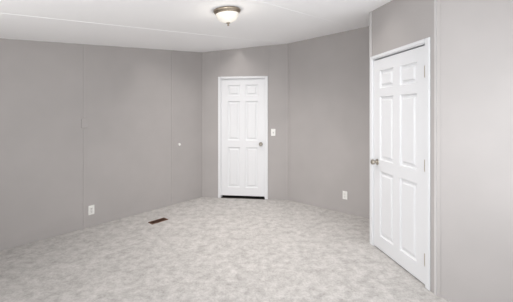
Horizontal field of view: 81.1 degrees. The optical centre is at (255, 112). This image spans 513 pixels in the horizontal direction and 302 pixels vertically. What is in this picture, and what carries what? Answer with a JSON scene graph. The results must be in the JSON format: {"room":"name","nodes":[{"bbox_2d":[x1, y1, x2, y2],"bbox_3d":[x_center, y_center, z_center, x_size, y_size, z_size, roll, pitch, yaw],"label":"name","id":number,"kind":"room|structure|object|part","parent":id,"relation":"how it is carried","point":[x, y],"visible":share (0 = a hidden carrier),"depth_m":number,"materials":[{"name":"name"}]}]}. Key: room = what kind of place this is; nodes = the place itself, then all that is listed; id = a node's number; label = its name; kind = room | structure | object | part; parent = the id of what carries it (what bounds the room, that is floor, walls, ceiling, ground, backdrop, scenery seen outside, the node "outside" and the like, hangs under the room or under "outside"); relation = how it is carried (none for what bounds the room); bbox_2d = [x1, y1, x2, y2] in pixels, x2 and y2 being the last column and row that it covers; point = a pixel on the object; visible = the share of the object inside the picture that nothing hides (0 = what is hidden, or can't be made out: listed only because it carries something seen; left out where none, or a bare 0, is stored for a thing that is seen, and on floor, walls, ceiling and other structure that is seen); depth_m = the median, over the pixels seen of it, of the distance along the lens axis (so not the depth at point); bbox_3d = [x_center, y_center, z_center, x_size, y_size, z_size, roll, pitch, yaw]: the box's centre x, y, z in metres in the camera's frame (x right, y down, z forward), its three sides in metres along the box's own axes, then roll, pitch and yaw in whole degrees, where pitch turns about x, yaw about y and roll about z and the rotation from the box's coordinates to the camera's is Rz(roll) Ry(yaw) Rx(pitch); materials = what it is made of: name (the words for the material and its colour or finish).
{"room":"empty bedroom","nodes":[
{"label":"empty bedroom","id":0,"kind":"room"},
{"bbox_2d":[0,38,201,250],"bbox_3d":[-1.874,0.136,3.954,0.100,2.528,4.650,0,0,41],"label":"wall","id":1,"kind":"structure","parent":0,"point":[128,133],"depth_m":3.71,"materials":[{"name":"grey paint"}]},
{"bbox_2d":[88,205,93,214],"bbox_3d":[-2.025,1.195,3.694,0.009,0.114,0.070,0,0,41],"label":"outlet","id":2,"kind":"object","parent":1,"relation":"attached to","point":[91,210],"visible":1,"depth_m":3.69,"materials":[{"name":"white plastic"}]},
{"bbox_2d":[0,0,391,51],"bbox_3d":[-0.155,-0.987,2.463,9.000,1.383,9.000,0,0,0],"label":"ceiling","id":3,"kind":"structure","parent":0,"point":[261,22],"depth_m":3.00,"materials":[{"name":"white paint"}]},
{"bbox_2d":[0,0,352,43],"bbox_3d":[-0.001,-0.932,2.395,2.696,0.406,4.403,0,0,44],"label":"ceiling trim","id":4,"kind":"structure","parent":3,"relation":"attached to","point":[183,32],"depth_m":2.96,"materials":[{"name":"white"}]},
{"bbox_2d":[213,6,240,25],"bbox_3d":[-0.262,-0.866,2.715,0.246,0.154,0.246,0,0,0],"label":"flush-mount light","id":5,"kind":"object","parent":3,"relation":"attached to","point":[227,15],"visible":1,"depth_m":2.64,"materials":[{"name":"white glass"}]},
{"bbox_3d":[-0.260,-0.863,2.717,0.208,0.093,0.209,0,0,0],"label":"glass","id":6,"kind":"part","parent":5,"relation":"part of","materials":[{"name":"white glass"}]},
{"bbox_2d":[0,197,452,301],"bbox_3d":[-0.155,1.430,2.463,9.000,0.060,9.000,0,0,0],"label":"floor","id":7,"kind":"structure","parent":0,"point":[207,249],"depth_m":2.85,"materials":[{"name":"grey carpet"}]},
{"bbox_2d":[148,218,167,223],"bbox_3d":[-1.265,1.396,3.885,0.100,0.007,0.232,0,0,41],"label":"floor vent","id":8,"kind":"object","parent":7,"relation":"in","point":[157,220],"visible":1,"depth_m":3.89,"materials":[{"name":"brown metal"}]},
{"bbox_2d":[204,44,285,199],"bbox_3d":[-0.186,0.113,4.963,1.925,2.573,0.100,0,0,7],"label":"wall","id":9,"kind":"structure","parent":0,"point":[250,61],"depth_m":4.89,"materials":[{"name":"grey paint"}]},
{"bbox_2d":[221,79,264,196],"bbox_3d":[-0.214,0.402,4.907,0.719,1.913,0.184,0,0,0],"label":"entry door","id":10,"kind":"structure","parent":9,"relation":"in","point":[242,137],"depth_m":4.92,"materials":[{"name":"white paint"}]},
{"bbox_2d":[218,76,267,198],"bbox_3d":[-0.212,0.400,4.961,0.828,2.000,0.119,0,0,7],"label":"door frame","id":11,"kind":"structure","parent":9,"relation":"attached to","point":[266,134],"depth_m":4.92,"materials":[{"name":"white paint"}]},
{"bbox_2d":[83,0,440,297],"bbox_3d":[-0.746,0.141,3.638,4.300,2.518,2.724,0,0,0],"label":"trim","id":12,"kind":"structure","parent":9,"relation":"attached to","point":[437,147],"depth_m":2.31,"materials":[{"name":"grey paint"}]},
{"bbox_2d":[290,26,369,218],"bbox_3d":[1.336,0.079,4.182,4.650,2.642,0.100,0,0,41],"label":"wall","id":13,"kind":"structure","parent":0,"point":[329,119],"depth_m":4.33,"materials":[{"name":"grey paint"}]},
{"bbox_2d":[343,191,346,199],"bbox_3d":[1.241,1.150,4.191,0.070,0.114,0.009,0,0,41],"label":"outlet","id":14,"kind":"object","parent":13,"relation":"attached to","point":[344,194],"visible":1,"depth_m":4.18,"materials":[{"name":"white plastic"}]},
{"bbox_2d":[372,0,433,292],"bbox_3d":[1.356,0.138,2.772,0.100,2.524,0.948,0,0,-10],"label":"wall","id":15,"kind":"structure","parent":0,"point":[397,24],"depth_m":2.57,"materials":[{"name":"grey paint"}]},
{"bbox_2d":[370,46,424,283],"bbox_3d":[1.294,0.420,2.785,0.220,1.935,0.769,0,0,0],"label":"closet door","id":16,"kind":"structure","parent":15,"relation":"in","point":[398,162],"depth_m":2.74,"materials":[{"name":"white paint"}]},
{"bbox_3d":[1.221,0.505,3.100,0.074,0.062,0.066,0,0,0],"label":"knob","id":17,"kind":"part","parent":16,"relation":"part of","materials":[{"name":"silver metal"}]},
{"bbox_2d":[370,37,429,290],"bbox_3d":[1.346,0.400,2.796,0.119,2.000,0.868,0,0,-10],"label":"trim","id":18,"kind":"structure","parent":15,"relation":"attached to","point":[425,42],"depth_m":2.40,"materials":[{"name":"white paint"}]},
{"bbox_2d":[441,0,512,301],"bbox_3d":[1.815,0.145,1.989,1.052,2.511,0.100,0,0,41],"label":"wall","id":19,"kind":"structure","parent":0,"point":[476,150],"depth_m":2.13,"materials":[{"name":"grey paint"}]}
]}

